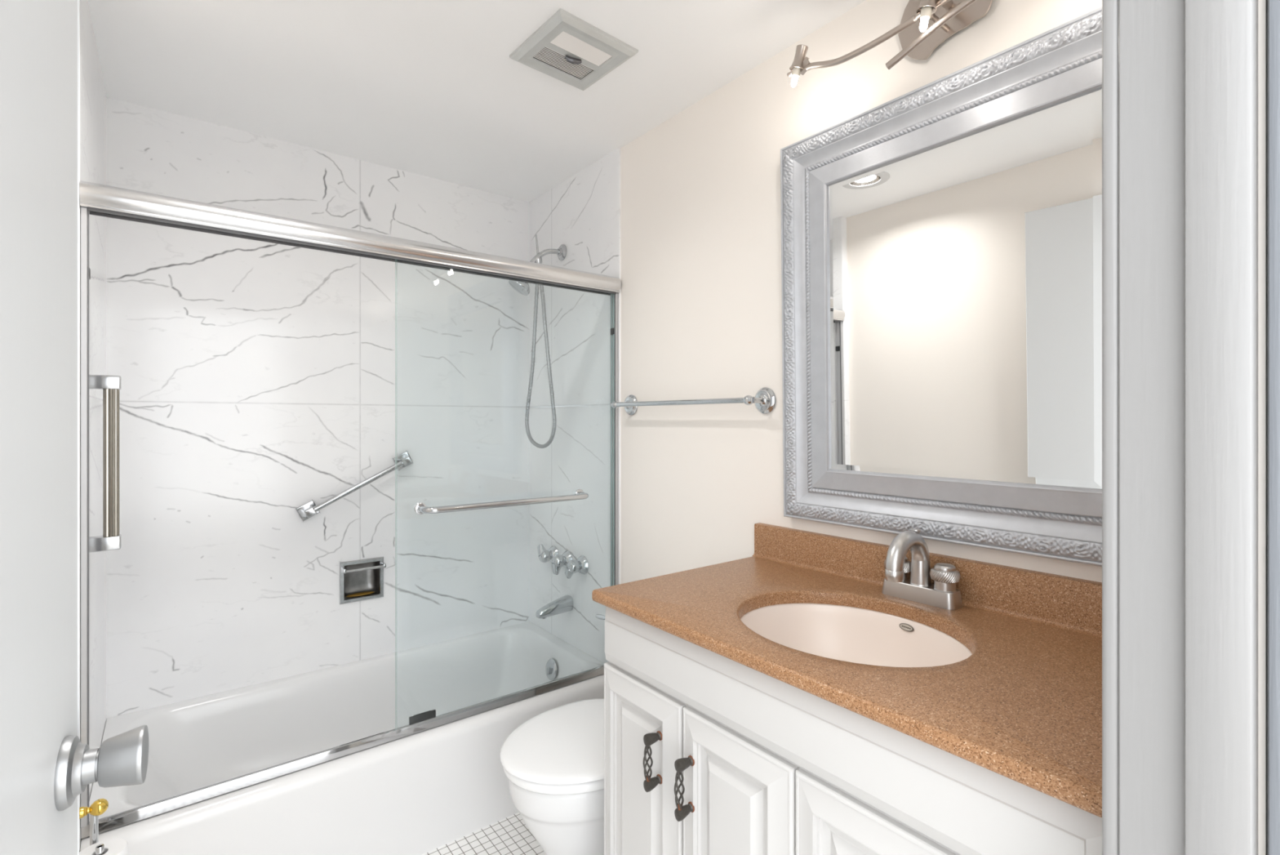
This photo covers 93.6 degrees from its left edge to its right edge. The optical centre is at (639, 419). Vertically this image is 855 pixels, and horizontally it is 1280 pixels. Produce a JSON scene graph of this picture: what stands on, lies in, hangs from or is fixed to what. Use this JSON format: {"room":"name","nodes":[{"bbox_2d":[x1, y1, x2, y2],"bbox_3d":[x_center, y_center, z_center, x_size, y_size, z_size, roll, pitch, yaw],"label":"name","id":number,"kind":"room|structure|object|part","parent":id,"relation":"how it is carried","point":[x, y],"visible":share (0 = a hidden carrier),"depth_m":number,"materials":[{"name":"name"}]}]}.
{"room":"bathroom","nodes":[
{"label":"bathroom","id":0,"kind":"room"},
{"bbox_2d":[79,0,106,850],"bbox_3d":[-1.473,-0.030,1.590,0.048,1.961,0.708,0,0,-38],"label":"wall","id":1,"kind":"structure","parent":0,"point":[92,95],"depth_m":1.58,"materials":[{"name":"white stone"}]},
{"bbox_2d":[88,374,121,551],"bbox_3d":[-1.300,0.104,1.458,0.062,0.423,0.032,0,0,-38],"label":"grab bar","id":2,"kind":"object","parent":1,"relation":"attached to","point":[111,539],"visible":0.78,"depth_m":1.46,"materials":[{"name":"silver metal"}]},
{"bbox_2d":[106,97,529,719],"bbox_3d":[-1.093,-0.030,2.337,1.472,1.961,0.001,0,0,-38],"label":"wall","id":3,"kind":"structure","parent":0,"point":[258,377],"depth_m":2.21,"materials":[{"name":"white stone"}]},
{"bbox_2d":[295,450,413,521],"bbox_3d":[-1.080,0.251,2.309,0.423,0.252,0.068,0,0,-38],"label":"grab bar","id":4,"kind":"object","parent":3,"relation":"attached to","point":[309,508],"visible":0.99,"depth_m":2.27,"materials":[{"name":"silver metal"}]},
{"bbox_2d":[339,556,386,604],"bbox_3d":[-1.090,0.624,2.353,0.162,0.160,0.087,0,0,-38],"label":"soap dish","id":5,"kind":"object","parent":3,"relation":"attached to","point":[360,580],"visible":1,"depth_m":2.37,"materials":[{"name":"silver metal"}]},
{"bbox_2d":[87,0,866,201],"bbox_3d":[-0.396,-1.011,1.417,1.722,0.001,2.680,0,0,-38],"label":"ceiling","id":6,"kind":"structure","parent":0,"point":[429,88],"depth_m":1.73,"materials":[{"name":"white paint"}]},
{"bbox_2d":[509,8,638,90],"bbox_3d":[-0.183,-0.997,1.656,0.254,0.028,0.254,0,0,-41],"label":"ceiling vent","id":7,"kind":"object","parent":6,"relation":"in","point":[566,42],"visible":1,"depth_m":1.63,"materials":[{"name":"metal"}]},
{"bbox_3d":[-0.184,-0.992,1.658,0.048,0.018,0.015,0,0,-19],"label":"lever","id":8,"kind":"part","parent":7,"relation":"part of","materials":[{"name":"grey metal"}]},
{"bbox_3d":[-0.183,-1.000,1.656,0.192,0.001,0.192,0,0,-38],"label":"grille plate","id":9,"kind":"part","parent":7,"relation":"part of","materials":[{"name":"white plastic"}]},
{"bbox_2d":[422,811,546,854],"bbox_3d":[-0.384,1.310,1.401,1.722,0.050,2.720,0,0,-38],"label":"floor","id":10,"kind":"structure","parent":0,"point":[509,835],"depth_m":1.83,"materials":[{"name":"white tile"}]},
{"bbox_2d":[80,621,604,854],"bbox_3d":[-0.869,1.110,2.052,1.470,0.350,0.723,0,0,-38],"label":"bathtub","id":11,"kind":"object","parent":10,"relation":"on","point":[420,793],"visible":0.77,"depth_m":1.90,"materials":[{"name":"white ceramic"}]},
{"bbox_2d":[79,180,621,839],"bbox_3d":[-0.652,0.202,1.775,1.471,1.467,0.107,0,0,-38],"label":"shower door frame","id":12,"kind":"structure","parent":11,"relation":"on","point":[100,200],"depth_m":1.61,"materials":[{"name":"silver metal"}]},
{"bbox_3d":[-0.665,-0.502,1.790,1.471,0.060,0.052,0,0,-38],"label":"header rail","id":13,"kind":"part","parent":12,"relation":"part of","materials":[{"name":"silver metal"}]},
{"bbox_2d":[413,502,426,514],"bbox_3d":[-0.655,0.265,1.795,0.036,0.036,0.006,0,0,-38],"label":"washer","id":14,"kind":"object","parent":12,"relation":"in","point":[416,508],"depth_m":1.79,"materials":[{"name":"silver metal"}]},
{"bbox_3d":[-0.414,0.265,1.940,0.580,0.020,0.073,0,0,-38],"label":"towel handle","id":15,"kind":"part","parent":12,"relation":"part of","materials":[{"name":"silver metal"}]},
{"bbox_3d":[-0.406,0.214,1.996,0.782,1.397,0.006,0,0,-38],"label":"glass panel","id":16,"kind":"part","parent":12,"relation":"part of","materials":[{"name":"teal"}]},
{"bbox_2d":[574,488,583,493],"bbox_3d":[-0.214,0.265,2.140,0.036,0.036,0.006,0,0,-38],"label":"washer","id":17,"kind":"object","parent":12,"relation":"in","point":[578,491],"depth_m":2.13,"materials":[{"name":"silver metal"}]},
{"bbox_3d":[-0.412,0.214,2.012,0.776,1.397,0.006,0,0,-38],"label":"glass panel","id":18,"kind":"part","parent":12,"relation":"part of","materials":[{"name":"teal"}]},
{"bbox_3d":[-0.372,1.023,2.451,0.024,0.028,0.010,0,0,-38],"label":"trip lever","id":19,"kind":"part","parent":11,"relation":"part of","materials":[{"name":"silver metal"}]},
{"bbox_3d":[-0.364,1.022,2.464,0.024,0.081,0.082,0,0,-38],"label":"overflow plate","id":20,"kind":"part","parent":11,"relation":"part of","materials":[{"name":"silver metal"}]},
{"bbox_2d":[499,613,604,854],"bbox_3d":[-0.081,0.919,1.707,0.659,0.732,0.463,0,0,-38],"label":"toilet","id":21,"kind":"object","parent":10,"relation":"on","point":[553,762],"visible":0.38,"depth_m":1.50,"materials":[{"name":"white ceramic"}]},
{"bbox_3d":[-0.159,0.865,1.634,0.446,0.019,0.386,0,0,-38],"label":"lid","id":22,"kind":"part","parent":21,"relation":"part of","materials":[{"name":"white plastic"}]},
{"bbox_3d":[-0.159,0.891,1.635,0.434,0.026,0.378,0,0,-38],"label":"seat","id":23,"kind":"part","parent":21,"relation":"part of","materials":[{"name":"white plastic"}]},
{"bbox_3d":[-0.106,1.095,1.676,0.542,0.380,0.360,0,0,-38],"label":"bowl","id":24,"kind":"part","parent":21,"relation":"part of","materials":[{"name":"white ceramic"}]},
{"bbox_3d":[-0.109,0.631,1.924,0.089,0.024,0.022,0,0,44],"label":"flush lever","id":25,"kind":"part","parent":21,"relation":"part of","materials":[{"name":"silver metal"}]},
{"bbox_2d":[604,605,1102,854],"bbox_3d":[0.408,0.847,1.138,0.594,0.877,0.958,0,0,-38],"label":"vanity cabinet","id":26,"kind":"object","parent":10,"relation":"on","point":[707,752],"visible":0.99,"depth_m":0.98,"materials":[{"name":"white paint"}]},
{"bbox_3d":[-0.002,0.861,1.260,0.023,0.618,0.261,0,0,-38],"label":"door","id":27,"kind":"part","parent":26,"relation":"part of","materials":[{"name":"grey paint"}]},
{"bbox_3d":[0.025,0.624,1.180,0.037,0.023,0.019,0,0,-38],"label":"handle","id":28,"kind":"part","parent":26,"relation":"part of","materials":[{"name":"metal"}]},
{"bbox_3d":[0.025,0.713,1.180,0.037,0.023,0.019,0,0,-38],"label":"post","id":29,"kind":"part","parent":26,"relation":"part of","materials":[{"name":"metal"}]},
{"bbox_3d":[0.082,0.721,1.108,0.037,0.023,0.019,0,0,-38],"label":"post","id":30,"kind":"part","parent":26,"relation":"part of","materials":[{"name":"metal"}]},
{"bbox_3d":[0.082,0.633,1.108,0.037,0.023,0.019,0,0,-38],"label":"handle","id":31,"kind":"part","parent":26,"relation":"part of","materials":[{"name":"metal"}]},
{"bbox_3d":[0.162,0.861,1.051,0.023,0.618,0.259,0,0,-38],"label":"door","id":32,"kind":"part","parent":26,"relation":"part of","materials":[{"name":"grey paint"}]},
{"bbox_2d":[591,522,1102,817],"bbox_3d":[0.411,0.351,1.151,0.576,0.116,0.965,0,0,-38],"label":"countertop","id":33,"kind":"structure","parent":26,"relation":"on","point":[1025,707],"depth_m":1.02,"materials":[{"name":"brown stone"}]},
{"bbox_2d":[740,602,972,666],"bbox_3d":[0.392,0.484,1.138,0.409,0.152,0.474,0,0,-38],"label":"sink basin","id":34,"kind":"object","parent":33,"relation":"in","point":[837,632],"visible":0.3,"depth_m":1.29,"materials":[{"name":"white ceramic"}]},
{"bbox_2d":[881,528,962,609],"bbox_3d":[0.560,0.306,1.251,0.152,0.153,0.159,0,0,-38],"label":"sink faucet","id":35,"kind":"object","parent":33,"relation":"on","point":[943,593],"visible":1,"depth_m":1.24,"materials":[{"name":"silver metal"}]},
{"bbox_3d":[0.567,0.341,1.321,0.044,0.022,0.044,0,0,-38],"label":"handle","id":36,"kind":"part","parent":35,"relation":"part of","materials":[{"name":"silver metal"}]},
{"bbox_3d":[0.558,0.291,1.249,0.144,0.121,0.041,0,0,-38],"label":"spout","id":37,"kind":"part","parent":35,"relation":"part of","materials":[{"name":"silver metal"}]},
{"bbox_3d":[0.583,0.242,1.269,0.021,0.025,0.021,0,0,-38],"label":"lift knob","id":38,"kind":"part","parent":35,"relation":"part of","materials":[{"name":"silver metal"}]},
{"bbox_3d":[0.598,0.366,1.281,0.053,0.032,0.159,0,0,-38],"label":"plate","id":39,"kind":"part","parent":35,"relation":"part of","materials":[{"name":"silver metal"}]},
{"bbox_3d":[0.630,0.341,1.241,0.044,0.022,0.044,0,0,-38],"label":"handle","id":40,"kind":"part","parent":35,"relation":"part of","materials":[{"name":"silver metal"}]},
{"bbox_3d":[0.376,0.861,0.778,0.023,0.618,0.426,0,0,-38],"label":"door","id":41,"kind":"part","parent":26,"relation":"part of","materials":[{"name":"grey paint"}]},
{"bbox_2d":[529,0,1102,662],"bbox_3d":[0.240,0.137,1.915,0.106,2.296,2.680,0,0,-38],"label":"wall","id":42,"kind":"structure","parent":0,"point":[701,287],"depth_m":1.94,"materials":[{"name":"white paint"}]},
{"bbox_2d":[508,234,566,448],"bbox_3d":[-0.425,-0.327,2.501,0.218,0.889,0.186,0,0,10],"label":"shower","id":43,"kind":"object","parent":42,"relation":"attached to","point":[523,288],"visible":0.89,"depth_m":2.49,"materials":[{"name":"silver metal"}]},
{"bbox_3d":[-0.402,-0.661,2.515,0.159,0.121,0.024,0,0,-27],"label":"arm","id":44,"kind":"part","parent":43,"relation":"part of","materials":[{"name":"silver metal"}]},
{"bbox_2d":[537,543,558,562],"bbox_3d":[-0.402,0.578,2.588,0.075,0.090,0.078,0,0,-38],"label":"handle","id":45,"kind":"object","parent":42,"relation":"attached to","point":[544,555],"visible":0.91,"depth_m":2.57,"materials":[{"name":"silver metal"}]},
{"bbox_3d":[-0.413,0.573,2.586,0.055,0.079,0.067,0,0,-38],"label":"lever","id":46,"kind":"part","parent":45,"relation":"part of","materials":[{"name":"silver metal"}]},
{"bbox_2d":[535,594,573,618],"bbox_3d":[-0.354,0.768,2.466,0.150,0.070,0.062,0,0,-38],"label":"tub spout","id":47,"kind":"object","parent":42,"relation":"attached to","point":[564,603],"visible":1,"depth_m":2.45,"materials":[{"name":"silver metal"}]},
{"bbox_2d":[551,550,573,574],"bbox_3d":[-0.331,0.593,2.497,0.075,0.091,0.077,0,0,-38],"label":"handle","id":48,"kind":"object","parent":42,"relation":"attached to","point":[558,561],"visible":0.89,"depth_m":2.48,"materials":[{"name":"silver metal"}]},
{"bbox_3d":[-0.339,0.598,2.491,0.055,0.080,0.055,0,0,-38],"label":"lever","id":49,"kind":"part","parent":48,"relation":"part of","materials":[{"name":"silver metal"}]},
{"bbox_2d":[564,555,588,578],"bbox_3d":[-0.259,0.591,2.405,0.075,0.089,0.080,0,0,-38],"label":"handle","id":50,"kind":"object","parent":42,"relation":"attached to","point":[580,565],"visible":1,"depth_m":2.39,"materials":[{"name":"silver metal"}]},
{"bbox_3d":[-0.270,0.596,2.403,0.055,0.078,0.069,0,0,-38],"label":"lever","id":51,"kind":"part","parent":50,"relation":"part of","materials":[{"name":"silver metal"}]},
{"bbox_2d":[610,386,776,415],"bbox_3d":[0.128,-0.054,1.911,0.086,0.075,0.699,0,0,-38],"label":"towel bar","id":52,"kind":"object","parent":42,"relation":"attached to","point":[765,399],"visible":1,"depth_m":1.74,"materials":[{"name":"silver metal"}]},
{"bbox_2d":[786,0,992,87],"bbox_3d":[0.595,-0.842,1.232,0.187,0.220,0.628,0,0,-38],"label":"vanity light","id":53,"kind":"object","parent":42,"relation":"attached to","point":[925,24],"visible":1,"depth_m":1.26,"materials":[{"name":"silver metal"}]},
{"bbox_3d":[0.367,-0.805,1.428,0.014,0.026,0.018,0,0,-38],"label":"bulb","id":54,"kind":"part","parent":53,"relation":"part of","materials":[{"name":"white glass"}]},
{"bbox_2d":[791,66,800,76],"bbox_3d":[0.371,-0.825,1.423,0.020,0.025,0.024,0,0,-38],"label":"socket","id":55,"kind":"object","parent":53,"relation":"attached to","point":[796,71],"depth_m":1.42,"materials":[{"name":"beige ceramic"}]},
{"bbox_3d":[0.529,-0.820,1.233,0.018,0.063,0.442,0,0,-39],"label":"arm","id":56,"kind":"part","parent":53,"relation":"part of","materials":[{"name":"silver metal"}]},
{"bbox_3d":[0.551,-0.767,1.167,0.014,0.026,0.016,0,0,-38],"label":"bulb","id":57,"kind":"part","parent":53,"relation":"part of","materials":[{"name":"white glass"}]},
{"bbox_2d":[920,6,932,19],"bbox_3d":[0.554,-0.788,1.163,0.020,0.023,0.023,0,0,-38],"label":"socket","id":58,"kind":"object","parent":53,"relation":"attached to","point":[926,12],"depth_m":1.16,"materials":[{"name":"beige ceramic"}]},
{"bbox_3d":[0.626,-0.769,1.119,0.019,0.073,0.357,0,0,-37],"label":"arm","id":59,"kind":"part","parent":53,"relation":"part of","materials":[{"name":"silver metal"}]},
{"bbox_3d":[0.612,-0.854,1.223,0.017,0.067,0.140,0,0,40],"label":"arm post","id":60,"kind":"part","parent":53,"relation":"part of","materials":[{"name":"silver metal"}]},
{"bbox_2d":[751,522,1102,637],"bbox_3d":[0.625,0.337,1.318,0.034,0.090,0.965,0,0,-38],"label":"backsplash","id":61,"kind":"structure","parent":42,"relation":"attached to","point":[1064,602],"depth_m":1.22,"materials":[{"name":"brown stone"}]},
{"bbox_2d":[780,7,1102,566],"bbox_3d":[0.641,-0.231,1.282,0.045,0.981,0.833,0,0,-38],"label":"wall mirror","id":62,"kind":"object","parent":42,"relation":"attached to","point":[941,240],"visible":0.69,"depth_m":1.25,"materials":[{"name":"mirror glass"},{"name":"silver leaf"},{"name":"wood"}]},
{"bbox_2d":[827,88,1102,488],"bbox_3d":[0.647,-0.231,1.287,0.012,0.714,0.566,0,0,-38],"label":"mirror glass","id":63,"kind":"object","parent":62,"relation":"attached to","point":[965,264],"depth_m":1.23,"materials":[{"name":"white"}]},
{"bbox_2d":[1257,0,1267,854],"bbox_3d":[0.373,0.137,0.434,1.522,2.296,0.087,0,0,-38],"label":"wall","id":64,"kind":"structure","parent":0,"point":[1262,4],"depth_m":0.47,"materials":[{"name":"white blue-gray paint"}]},
{"bbox_2d":[0,0,148,854],"bbox_3d":[-0.416,0.243,0.368,0.105,2.052,0.782,0,0,-33],"label":"door","id":65,"kind":"structure","parent":64,"relation":"in","point":[45,765],"depth_m":0.56,"materials":[{"name":"grey paint"}]},
{"bbox_3d":[-0.601,0.372,0.638,0.018,0.072,0.072,0,0,-33],"label":"knob","id":66,"kind":"part","parent":65,"relation":"part of","materials":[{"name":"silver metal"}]},
{"bbox_2d":[1102,0,1257,854],"bbox_3d":[0.132,0.210,0.255,0.919,2.150,0.098,0,0,-38],"label":"trim","id":67,"kind":"structure","parent":64,"relation":"attached to","point":[1180,77],"depth_m":0.49,"materials":[{"name":"grey paint"}]},
{"bbox_2d":[1267,0,1279,854],"bbox_3d":[0.509,0.210,0.470,0.069,2.150,0.018,0,0,-38],"label":"trim","id":68,"kind":"structure","parent":64,"relation":"attached to","point":[1273,6],"depth_m":0.45,"materials":[{"name":"grey paint"}]},
{"bbox_3d":[-1.035,0.137,0.917,0.100,2.296,2.680,0,0,-38],"label":"wall","id":69,"kind":"structure","parent":0,"visible":0},
{"bbox_2d":[79,797,108,854],"bbox_3d":[-1.090,0.852,1.168,0.123,0.198,0.105,0,0,-38],"label":"toilet paper holder","id":70,"kind":"object","parent":69,"relation":"attached to","point":[100,806],"visible":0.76,"depth_m":1.20,"materials":[{"name":"gold metal"}]},
{"bbox_2d":[79,837,128,854],"bbox_3d":[-1.051,0.893,1.170,0.084,0.104,0.084,0,0,-38],"label":"toilet paper roll","id":71,"kind":"object","parent":70,"relation":"on","point":[114,846],"visible":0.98,"depth_m":1.18,"materials":[{"name":"white paper"}]}
]}

